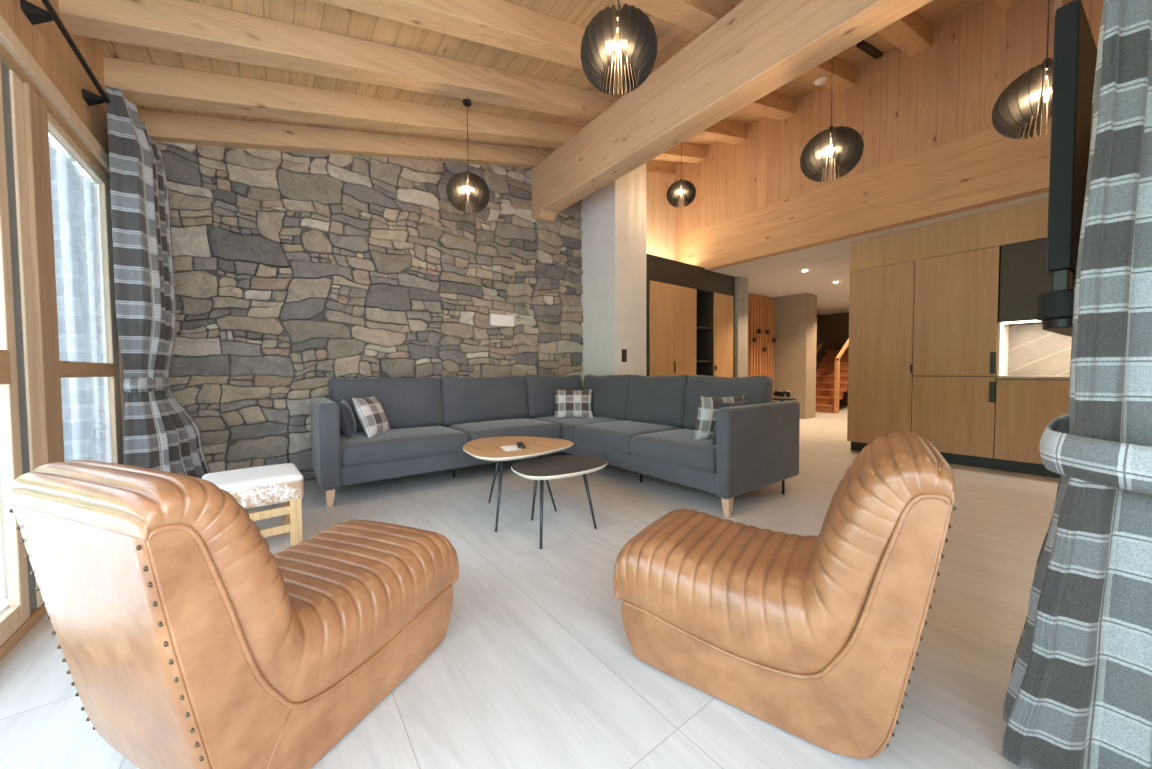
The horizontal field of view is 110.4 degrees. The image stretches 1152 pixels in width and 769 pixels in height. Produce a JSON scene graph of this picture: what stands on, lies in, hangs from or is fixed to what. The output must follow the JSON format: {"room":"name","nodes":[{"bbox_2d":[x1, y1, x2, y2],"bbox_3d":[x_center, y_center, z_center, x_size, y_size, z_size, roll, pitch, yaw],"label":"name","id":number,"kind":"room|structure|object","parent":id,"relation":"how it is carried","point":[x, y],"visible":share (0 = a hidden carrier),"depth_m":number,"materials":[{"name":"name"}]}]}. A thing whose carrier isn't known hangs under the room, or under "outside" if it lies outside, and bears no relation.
{"room":"living room","nodes":[
{"label":"living room","id":0,"kind":"room"},
{"bbox_2d":[0,0,108,155],"bbox_3d":[-1.884,-1.635,1.008,0.140,0.654,4.990,-2,2,-37],"label":"wall","id":1,"kind":"structure","parent":0,"point":[45,42],"depth_m":1.97,"materials":[{"name":"brown wood"}]},
{"bbox_2d":[0,58,43,645],"bbox_3d":[-1.761,-0.141,0.950,0.092,2.150,1.740,-2,2,-37],"label":"window","id":2,"kind":"structure","parent":1,"relation":"in","point":[20,445],"depth_m":1.54,"materials":[{"name":"clear glass"}]},
{"bbox_2d":[22,82,64,464],"bbox_3d":[-2.342,-0.141,1.708,0.132,2.195,0.170,-2,2,-37],"label":"window frame","id":3,"kind":"structure","parent":1,"relation":"in","point":[34,107],"depth_m":1.71,"materials":[{"name":"brown wood"}]},
{"bbox_2d":[0,15,109,181],"bbox_3d":[-1.678,-1.280,0.879,0.055,0.070,4.320,-2,2,-37],"label":"trim","id":4,"kind":"structure","parent":1,"relation":"attached to","point":[9,40],"depth_m":1.75,"materials":[{"name":"brown wood"}]},
{"bbox_2d":[20,0,109,105],"bbox_3d":[-1.784,-1.535,1.073,0.092,0.046,4.670,-2,2,-37],"label":"curtain rod","id":5,"kind":"object","parent":1,"relation":"attached to","point":[35,14],"visible":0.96,"depth_m":1.76,"materials":[{"name":"black metal"}]},
{"bbox_2d":[105,85,209,478],"bbox_3d":[-2.798,-0.384,2.707,0.379,2.580,0.957,-2,2,-37],"label":"plaid curtain","id":6,"kind":"object","parent":5,"relation":"hanging from","point":[160,434],"visible":0.88,"depth_m":2.48,"materials":[{"name":"grey fabric"}]},
{"bbox_2d":[47,111,124,464],"bbox_3d":[-2.694,-0.155,2.200,0.102,2.195,1.040,-2,2,-37],"label":"window","id":7,"kind":"structure","parent":1,"relation":"in","point":[81,197],"depth_m":2.17,"materials":[{"name":"clear glass"}]},
{"bbox_2d":[156,143,582,480],"bbox_3d":[-1.719,-1.101,4.385,4.430,3.988,0.315,-2,2,-37],"label":"wall","id":8,"kind":"structure","parent":0,"point":[295,272],"depth_m":3.81,"materials":[{"name":"stone"}]},
{"bbox_2d":[490,314,513,326],"bbox_3d":[-0.889,-0.769,4.818,0.310,0.135,0.035,-2,2,-37],"label":"junction cover","id":9,"kind":"object","parent":8,"relation":"attached to","point":[495,319],"visible":1,"depth_m":4.79,"materials":[{"name":"white plastic"}]},
{"bbox_2d":[531,0,932,222],"bbox_3d":[0.983,-2.342,3.205,0.235,0.655,4.890,-2,2,-37],"label":"beam","id":10,"kind":"structure","parent":8,"relation":"attached to","point":[758,47],"depth_m":3.02,"materials":[{"name":"brown wood"}]},
{"bbox_2d":[0,406,1059,768],"bbox_3d":[3.221,0.858,5.468,13.530,0.120,5.970,-2,2,-37],"label":"floor","id":11,"kind":"structure","parent":0,"point":[535,666],"depth_m":1.43,"materials":[{"name":"tile"}]},
{"bbox_2d":[0,605,46,660],"bbox_3d":[-1.719,0.958,0.913,0.120,0.045,4.320,-2,2,-37],"label":"trim","id":12,"kind":"structure","parent":11,"relation":"on","point":[37,613],"depth_m":1.52,"materials":[{"name":"brown wood"}]},
{"bbox_2d":[9,460,458,768],"bbox_3d":[-0.869,0.562,1.236,0.572,0.794,0.902,0,2,21],"label":"leather chair","id":13,"kind":"object","parent":11,"relation":"on","point":[185,642],"visible":1,"depth_m":0.87,"materials":[{"name":"brown leather"}]},
{"bbox_2d":[202,463,303,544],"bbox_3d":[-1.906,0.724,2.367,0.455,0.417,0.430,-2,3,-41],"label":"stool","id":14,"kind":"object","parent":11,"relation":"on","point":[252,487],"visible":0.54,"depth_m":2.28,"materials":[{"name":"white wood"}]},
{"bbox_2d":[463,436,572,531],"bbox_3d":[-0.457,0.677,3.042,0.815,0.453,0.845,-2,2,-37],"label":"coffee table","id":15,"kind":"object","parent":11,"relation":"on","point":[489,449],"visible":1,"depth_m":2.87,"materials":[{"name":"brown wood"}]},
{"bbox_2d":[500,445,521,450],"bbox_3d":[-0.460,0.455,2.868,0.131,0.002,0.202,-1,2,-23],"label":"paper note","id":16,"kind":"object","parent":15,"relation":"on","point":[512,447],"visible":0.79,"depth_m":2.85,"materials":[{"name":"white paper"}]},
{"bbox_2d":[516,442,524,447],"bbox_3d":[-0.405,0.442,2.924,0.048,0.018,0.170,-1,2,-13],"label":"remote control","id":17,"kind":"object","parent":15,"relation":"on","point":[519,444],"visible":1,"depth_m":2.90,"materials":[{"name":"plastic"}]},
{"bbox_2d":[310,374,799,516],"bbox_3d":[-0.289,0.404,3.455,3.175,0.963,2.850,-2,2,-37],"label":"sofa","id":18,"kind":"object","parent":11,"relation":"on","point":[641,424],"visible":0.94,"depth_m":3.48,"materials":[{"name":"grey fabric"}]},
{"bbox_2d":[338,399,355,438],"bbox_3d":[-1.937,0.288,3.383,0.137,0.320,0.342,-1,2,-26],"label":"pillow","id":19,"kind":"object","parent":18,"relation":"on","point":[347,419],"visible":0.88,"depth_m":3.26,"materials":[{"name":"grey fabric"}]},
{"bbox_2d":[352,395,389,437],"bbox_3d":[-1.753,0.270,3.446,0.188,0.343,0.367,0,2,4],"label":"plaid pillow","id":20,"kind":"object","parent":18,"relation":"on","point":[372,417],"visible":0.95,"depth_m":3.34,"materials":[{"name":"fabric"}]},
{"bbox_2d":[327,377,441,433],"bbox_3d":[-1.784,0.188,3.813,0.984,0.511,0.260,-2,2,-37],"label":"cushion","id":21,"kind":"object","parent":18,"relation":"on","point":[407,403],"depth_m":3.77,"materials":[{"name":"grey fabric"}]},
{"bbox_2d":[340,426,468,466],"bbox_3d":[-1.543,0.520,3.551,1.000,0.206,0.695,-2,2,-37],"label":"seat cushion","id":22,"kind":"object","parent":18,"relation":"on","point":[401,445],"depth_m":3.30,"materials":[{"name":"grey fabric"}]},
{"bbox_2d":[439,376,528,425],"bbox_3d":[-0.994,0.159,4.405,0.996,0.518,0.258,-2,2,-37],"label":"cushion","id":23,"kind":"object","parent":18,"relation":"on","point":[463,400],"depth_m":4.27,"materials":[{"name":"grey fabric"}]},
{"bbox_2d":[448,418,560,441],"bbox_3d":[-0.743,0.495,4.151,1.000,0.206,0.695,-2,2,-37],"label":"seat cushion","id":24,"kind":"object","parent":18,"relation":"on","point":[475,429],"depth_m":4.00,"materials":[{"name":"grey fabric"}]},
{"bbox_2d":[524,375,581,416],"bbox_3d":[-0.273,0.132,4.960,0.833,0.510,0.258,-2,2,-37],"label":"cushion","id":25,"kind":"object","parent":18,"relation":"on","point":[540,396],"depth_m":4.76,"materials":[{"name":"grey fabric"}]},
{"bbox_2d":[554,389,592,418],"bbox_3d":[-0.032,0.224,4.650,0.464,0.340,0.161,0,2,-4],"label":"plaid pillow","id":26,"kind":"object","parent":18,"relation":"on","point":[568,403],"visible":1,"depth_m":4.60,"materials":[{"name":"fabric"}]},
{"bbox_2d":[532,416,623,440],"bbox_3d":[0.033,0.480,4.641,0.800,0.186,0.885,-2,2,-37],"label":"seat cushion","id":27,"kind":"object","parent":18,"relation":"on","point":[568,425],"depth_m":4.35,"materials":[{"name":"grey fabric"}]},
{"bbox_2d":[582,374,630,419],"bbox_3d":[0.367,0.136,4.700,0.268,0.518,0.809,-2,2,-37],"label":"cushion","id":28,"kind":"object","parent":18,"relation":"on","point":[609,398],"depth_m":4.52,"materials":[{"name":"grey fabric"}]},
{"bbox_2d":[575,420,681,453],"bbox_3d":[0.515,0.495,3.946,0.765,0.204,0.805,-2,2,-37],"label":"seat cushion","id":29,"kind":"object","parent":18,"relation":"on","point":[612,437],"depth_m":3.75,"materials":[{"name":"grey fabric"}]},
{"bbox_2d":[626,374,688,427],"bbox_3d":[0.841,0.155,4.069,0.266,0.514,0.764,-2,2,-37],"label":"cushion","id":30,"kind":"object","parent":18,"relation":"on","point":[652,400],"depth_m":3.94,"materials":[{"name":"grey fabric"}]},
{"bbox_2d":[631,428,716,472],"bbox_3d":[0.998,0.513,3.294,0.775,0.204,0.818,-2,2,-37],"label":"seat cushion","id":31,"kind":"object","parent":18,"relation":"on","point":[673,449],"depth_m":3.05,"materials":[{"name":"grey fabric"}]},
{"bbox_2d":[693,395,743,439],"bbox_3d":[1.095,0.260,3.083,0.405,0.359,0.139,-1,2,-11],"label":"plaid pillow","id":32,"kind":"object","parent":18,"relation":"on","point":[708,407],"visible":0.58,"depth_m":3.02,"materials":[{"name":"fabric"}]},
{"bbox_2d":[684,375,773,429],"bbox_3d":[1.296,0.177,3.460,0.266,0.510,0.759,-2,2,-37],"label":"cushion","id":33,"kind":"object","parent":18,"relation":"on","point":[759,389],"depth_m":3.40,"materials":[{"name":"grey fabric"}]},
{"bbox_2d":[712,399,749,444],"bbox_3d":[1.162,0.283,2.996,0.400,0.333,0.132,-2,2,-37],"label":"pillow","id":34,"kind":"object","parent":18,"relation":"on","point":[746,402],"visible":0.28,"depth_m":2.90,"materials":[{"name":"grey fabric"}]},
{"bbox_2d":[511,455,607,548],"bbox_3d":[-0.107,0.723,2.664,0.660,0.383,0.570,-2,2,-37],"label":"coffee table","id":35,"kind":"object","parent":11,"relation":"on","point":[559,466],"visible":1,"depth_m":2.58,"materials":[{"name":"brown wood"}]},
{"bbox_2d":[646,254,734,376],"bbox_3d":[1.637,-0.502,6.244,2.093,2.565,0.584,-2,2,-37],"label":"wardrobe","id":36,"kind":"object","parent":11,"relation":"on","point":[690,309],"visible":0.56,"depth_m":5.89,"materials":[{"name":"brown wood"}]},
{"bbox_2d":[696,326,711,330],"bbox_3d":[1.822,-0.885,6.375,0.430,0.024,0.480,-2,2,-37],"label":"shelf","id":37,"kind":"object","parent":36,"relation":"attached to","point":[698,328],"depth_m":6.32,"materials":[{"name":"brown wood"}]},
{"bbox_2d":[773,390,795,400],"bbox_3d":[2.560,0.454,4.990,0.320,0.748,0.320,-2,2,-37],"label":"bundle","id":38,"kind":"object","parent":11,"relation":"on","point":[775,393],"visible":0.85,"depth_m":4.96,"materials":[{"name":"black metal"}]},
{"bbox_2d":[613,432,956,758],"bbox_3d":[0.644,0.548,1.379,0.902,0.794,0.572,1,2,36],"label":"leather chair","id":39,"kind":"object","parent":11,"relation":"on","point":[816,639],"visible":1,"depth_m":1.07,"materials":[{"name":"brown leather"}]},
{"bbox_2d":[816,338,848,412],"bbox_3d":[6.629,-0.837,10.320,2.630,2.900,1.210,-2,2,-37],"label":"staircase","id":40,"kind":"structure","parent":11,"relation":"on","point":[832,372],"depth_m":9.89,"materials":[{"name":"brown wood"}]},
{"bbox_2d":[847,261,914,443],"bbox_3d":[3.757,-0.335,4.835,0.612,2.070,0.618,-2,2,-37],"label":"tall cabinet","id":41,"kind":"object","parent":11,"relation":"on","point":[881,299],"visible":0.87,"depth_m":4.64,"materials":[{"name":"brown wood"}]},
{"bbox_2d":[851,442,1060,477],"bbox_3d":[4.273,0.778,4.167,0.445,0.113,2.310,-2,2,-37],"label":"plinth","id":42,"kind":"object","parent":11,"relation":"on","point":[974,461],"visible":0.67,"depth_m":3.97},
{"bbox_2d":[911,246,1000,457],"bbox_3d":[4.137,-0.321,4.330,0.612,2.070,0.639,-2,2,-37],"label":"tall cabinet","id":43,"kind":"object","parent":11,"relation":"on","point":[957,296],"visible":0.93,"depth_m":4.12,"materials":[{"name":"brown wood"}]},
{"bbox_2d":[994,379,1069,463],"bbox_3d":[4.532,0.339,3.841,0.600,0.780,0.638,-2,2,-37],"label":"base cabinet","id":44,"kind":"object","parent":11,"relation":"on","point":[1024,407],"visible":0.52,"depth_m":3.76,"materials":[{"name":"brown wood"}]},
{"bbox_2d":[996,376,1069,379],"bbox_3d":[4.660,-0.062,3.657,0.596,0.028,1.070,-2,2,-37],"label":"countertop","id":45,"kind":"structure","parent":44,"relation":"on","point":[997,377],"depth_m":3.70,"materials":[{"name":"stone"}]},
{"bbox_2d":[1008,324,1071,375],"bbox_3d":[4.888,-0.346,3.821,0.020,0.525,1.070,-2,2,-37],"label":"wall","id":46,"kind":"structure","parent":45,"relation":"on","point":[1033,350],"depth_m":4.07,"materials":[{"name":"tile"}]},
{"bbox_2d":[997,322,1008,375],"bbox_3d":[4.351,-0.351,4.078,0.570,0.525,0.016,-2,2,-37],"label":"trim","id":47,"kind":"structure","parent":46,"relation":"attached to","point":[1003,329],"depth_m":4.01,"materials":[{"name":"white paint"}]},
{"bbox_2d":[999,238,1074,324],"bbox_3d":[4.637,-0.962,3.617,0.535,0.747,1.055,-2,2,-37],"label":"upper cabinet","id":48,"kind":"object","parent":46,"relation":"attached to","point":[1024,274],"visible":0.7,"depth_m":3.76,"materials":[{"name":"black wood"}]},
{"bbox_2d":[850,198,1048,271],"bbox_3d":[4.269,-1.527,4.112,0.601,0.351,2.335,-2,2,-37],"label":"fascia","id":49,"kind":"object","parent":48,"relation":"on","point":[1028,221],"visible":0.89,"depth_m":4.11,"materials":[{"name":"brown wood"}]},
{"bbox_2d":[94,0,983,162],"bbox_3d":[0.562,-2.776,2.676,6.650,1.680,5.770,-2,2,-37],"label":"ceiling","id":50,"kind":"structure","parent":0,"point":[671,38],"depth_m":3.01,"materials":[{"name":"brown wood"}]},
{"bbox_2d":[58,0,745,143],"bbox_3d":[-0.125,-2.693,3.795,6.090,1.634,0.170,-2,2,-37],"label":"rafter","id":51,"kind":"object","parent":50,"relation":"attached to","point":[182,26],"visible":0.91,"depth_m":2.57,"materials":[{"name":"brown wood"}]},
{"bbox_2d":[446,99,489,212],"bbox_3d":[-0.904,-1.918,3.349,0.353,0.886,0.353,-1,2,-21],"label":"pendant lamp","id":52,"kind":"object","parent":51,"relation":"hanging from","point":[457,186],"visible":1,"depth_m":3.28,"materials":[{"name":"brown metal"}]},
{"bbox_2d":[667,143,695,207],"bbox_3d":[1.306,-2.660,4.965,0.353,0.848,0.353,-1,2,-6],"label":"pendant lamp","id":53,"kind":"object","parent":51,"relation":"hanging from","point":[688,189],"visible":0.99,"depth_m":4.89,"materials":[{"name":"black metal"}]},
{"bbox_2d":[103,56,705,162],"bbox_3d":[-0.512,-2.708,4.310,6.090,1.634,0.170,-2,2,-37],"label":"rafter","id":54,"kind":"object","parent":50,"relation":"attached to","point":[141,83],"visible":0.82,"depth_m":3.12,"materials":[{"name":"brown wood"}]},
{"bbox_2d":[137,109,673,173],"bbox_3d":[-0.863,-2.721,4.777,6.090,1.634,0.132,-2,2,-37],"label":"rafter","id":55,"kind":"object","parent":50,"relation":"attached to","point":[170,128],"visible":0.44,"depth_m":3.64,"materials":[{"name":"brown wood"}]},
{"bbox_2d":[316,0,795,120],"bbox_3d":[0.269,-2.678,3.271,6.090,1.634,0.170,-2,2,-37],"label":"rafter","id":56,"kind":"object","parent":50,"relation":"attached to","point":[502,24],"visible":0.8,"depth_m":2.66,"materials":[{"name":"brown wood"}]},
{"bbox_2d":[580,0,656,94],"bbox_3d":[0.195,-1.956,1.842,0.353,1.092,0.353,-2,2,-37],"label":"pendant lamp","id":57,"kind":"object","parent":50,"relation":"hanging from","point":[637,38],"visible":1,"depth_m":1.77,"materials":[{"name":"black metal"}]},
{"bbox_2d":[616,0,855,91],"bbox_3d":[0.659,-2.663,2.752,6.090,1.634,0.170,-2,2,-37],"label":"rafter","id":58,"kind":"object","parent":50,"relation":"attached to","point":[696,16],"visible":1,"depth_m":2.92,"materials":[{"name":"brown wood"}]},
{"bbox_2d":[814,76,826,85],"bbox_3d":[2.561,-3.174,4.192,0.122,0.062,0.122,0,2,3],"label":"smoke detector","id":59,"kind":"object","parent":58,"relation":"attached to","point":[821,80],"visible":1,"depth_m":4.16,"materials":[{"name":"white plastic"}]},
{"bbox_2d":[857,40,882,58],"bbox_3d":[3.040,-3.456,4.137,0.560,0.166,0.060,-2,2,-37],"label":"track","id":60,"kind":"object","parent":50,"relation":"attached to","point":[863,45],"visible":0.88,"depth_m":4.10,"materials":[{"name":"black metal"}]},
{"bbox_2d":[877,11,931,56],"bbox_3d":[1.049,-2.648,2.232,6.090,1.634,0.170,-2,2,-37],"label":"rafter","id":61,"kind":"object","parent":50,"relation":"attached to","point":[911,33],"visible":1,"depth_m":3.71,"materials":[{"name":"brown wood"}]},
{"bbox_2d":[800,57,863,181],"bbox_3d":[1.668,-2.056,2.608,0.353,1.360,0.353,0,2,10],"label":"pendant lamp","id":62,"kind":"object","parent":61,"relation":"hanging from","point":[847,145],"visible":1,"depth_m":2.55,"materials":[{"name":"black metal"}]},
{"bbox_2d":[996,0,1024,10],"bbox_3d":[1.440,-2.632,1.713,6.090,1.634,0.170,-2,2,-37],"label":"rafter","id":63,"kind":"object","parent":50,"relation":"attached to","point":[1004,5],"visible":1,"depth_m":3.48,"materials":[{"name":"brown wood"}]},
{"bbox_2d":[992,0,1052,138],"bbox_3d":[2.205,-2.055,1.859,0.353,1.689,0.353,1,2,25],"label":"pendant lamp","id":64,"kind":"object","parent":50,"relation":"hanging from","point":[1019,108],"visible":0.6,"depth_m":1.88,"materials":[{"name":"brown metal"}]},
{"bbox_2d":[1042,57,1051,79],"bbox_3d":[2.208,-1.483,1.878,0.040,0.095,0.040,1,2,25],"label":"socket","id":65,"kind":"object","parent":64,"relation":"attached to","point":[1047,59],"depth_m":1.87,"materials":[{"name":"black metal"}]},
{"bbox_2d":[581,163,645,384],"bbox_3d":[0.508,-1.134,5.503,0.565,3.891,0.718,-2,2,-37],"label":"wall pillar","id":66,"kind":"structure","parent":0,"point":[613,224],"depth_m":5.24,"materials":[{"name":"white paint"}]},
{"bbox_2d":[622,349,626,361],"bbox_3d":[0.623,-0.372,5.153,0.084,0.164,0.015,-2,2,-37],"label":"light switch","id":67,"kind":"object","parent":66,"relation":"attached to","point":[624,351],"visible":1,"depth_m":5.14,"materials":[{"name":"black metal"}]},
{"bbox_2d":[646,172,675,260],"bbox_3d":[1.119,-1.329,6.301,1.380,4.219,0.168,-2,2,-37],"label":"wall panel","id":68,"kind":"object","parent":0,"point":[660,215],"visible":0.14,"depth_m":6.31,"materials":[{"name":"brown wood"}]},
{"bbox_2d":[734,276,747,376],"bbox_3d":[2.311,-0.531,7.346,0.300,2.540,1.610,-2,2,-37],"label":"wall","id":69,"kind":"structure","parent":0,"point":[741,283],"depth_m":6.66,"materials":[{"name":"grey paint"}]},
{"bbox_2d":[773,293,816,418],"bbox_3d":[4.452,-0.589,8.691,0.460,2.540,1.230,-2,2,-37],"label":"wall","id":70,"kind":"structure","parent":0,"point":[795,333],"depth_m":8.25,"materials":[{"name":"beige paint"}]},
{"bbox_2d":[816,314,821,368],"bbox_3d":[5.651,-0.835,10.449,3.580,2.900,0.150,-2,2,-37],"label":"wall","id":71,"kind":"structure","parent":0,"point":[819,317],"depth_m":11.21,"materials":[{"name":"brown paint"}]},
{"bbox_2d":[822,312,848,405],"bbox_3d":[8.489,-0.820,9.485,0.200,2.900,5.000,-2,2,-37],"label":"wall","id":72,"kind":"structure","parent":0,"point":[835,327],"depth_m":11.04,"materials":[{"name":"brown paint"}]},
{"bbox_2d":[712,192,1048,314],"bbox_3d":[5.751,-1.881,7.290,7.160,0.120,5.970,-2,2,-37],"label":"ceiling","id":73,"kind":"structure","parent":0,"point":[781,275],"depth_m":6.21,"materials":[{"name":"white paint"}]},
{"bbox_2d":[674,0,1103,270],"bbox_3d":[3.050,-2.825,4.763,0.144,2.210,5.120,-2,2,-37],"label":"wall","id":74,"kind":"structure","parent":0,"point":[901,106],"depth_m":4.25,"materials":[{"name":"brown wood"}]},
{"bbox_2d":[1048,0,1062,185],"bbox_3d":[4.016,-2.608,3.348,0.030,1.860,0.043,-2,2,-37],"label":"trim","id":75,"kind":"structure","parent":74,"relation":"attached to","point":[1058,3],"depth_m":3.33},
{"bbox_2d":[1036,289,1074,336],"bbox_3d":[2.025,-0.264,1.597,0.970,0.125,0.130,-2,2,-33],"label":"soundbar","id":76,"kind":"object","parent":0,"point":[1054,309],"visible":0.35,"depth_m":1.35,"materials":[{"name":"black plastic"}]},
{"bbox_2d":[1046,0,1097,290],"bbox_3d":[2.237,-0.791,1.545,1.300,0.930,0.363,-2,2,-33],"label":"television","id":77,"kind":"object","parent":76,"relation":"on","point":[1075,51],"visible":0.38,"depth_m":1.33,"materials":[{"name":"black plastic"}]},
{"bbox_3d":[2.533,-1.308,1.253,7.480,4.500,0.140,-2,2,-37],"label":"wall","id":78,"kind":"structure","parent":0,"visible":0},
{"bbox_2d":[1002,0,1151,768],"bbox_3d":[1.413,-0.551,0.951,0.569,2.980,0.414,1,2,36],"label":"plaid curtain","id":79,"kind":"object","parent":78,"relation":"hanging from","point":[1079,691],"visible":1,"depth_m":0.93,"materials":[{"name":"grey fabric"}]},
{"bbox_3d":[3.341,-0.560,8.039,2.180,2.540,0.140,-2,2,-37],"label":"wall","id":80,"kind":"structure","parent":0,"visible":0},
{"bbox_2d":[748,294,775,400],"bbox_3d":[3.859,-0.561,8.257,0.950,2.480,0.130,-2,2,-37],"label":"coat rack","id":81,"kind":"object","parent":80,"relation":"attached to","point":[761,310],"visible":0.7,"depth_m":8.21,"materials":[{"name":"brown wood"}]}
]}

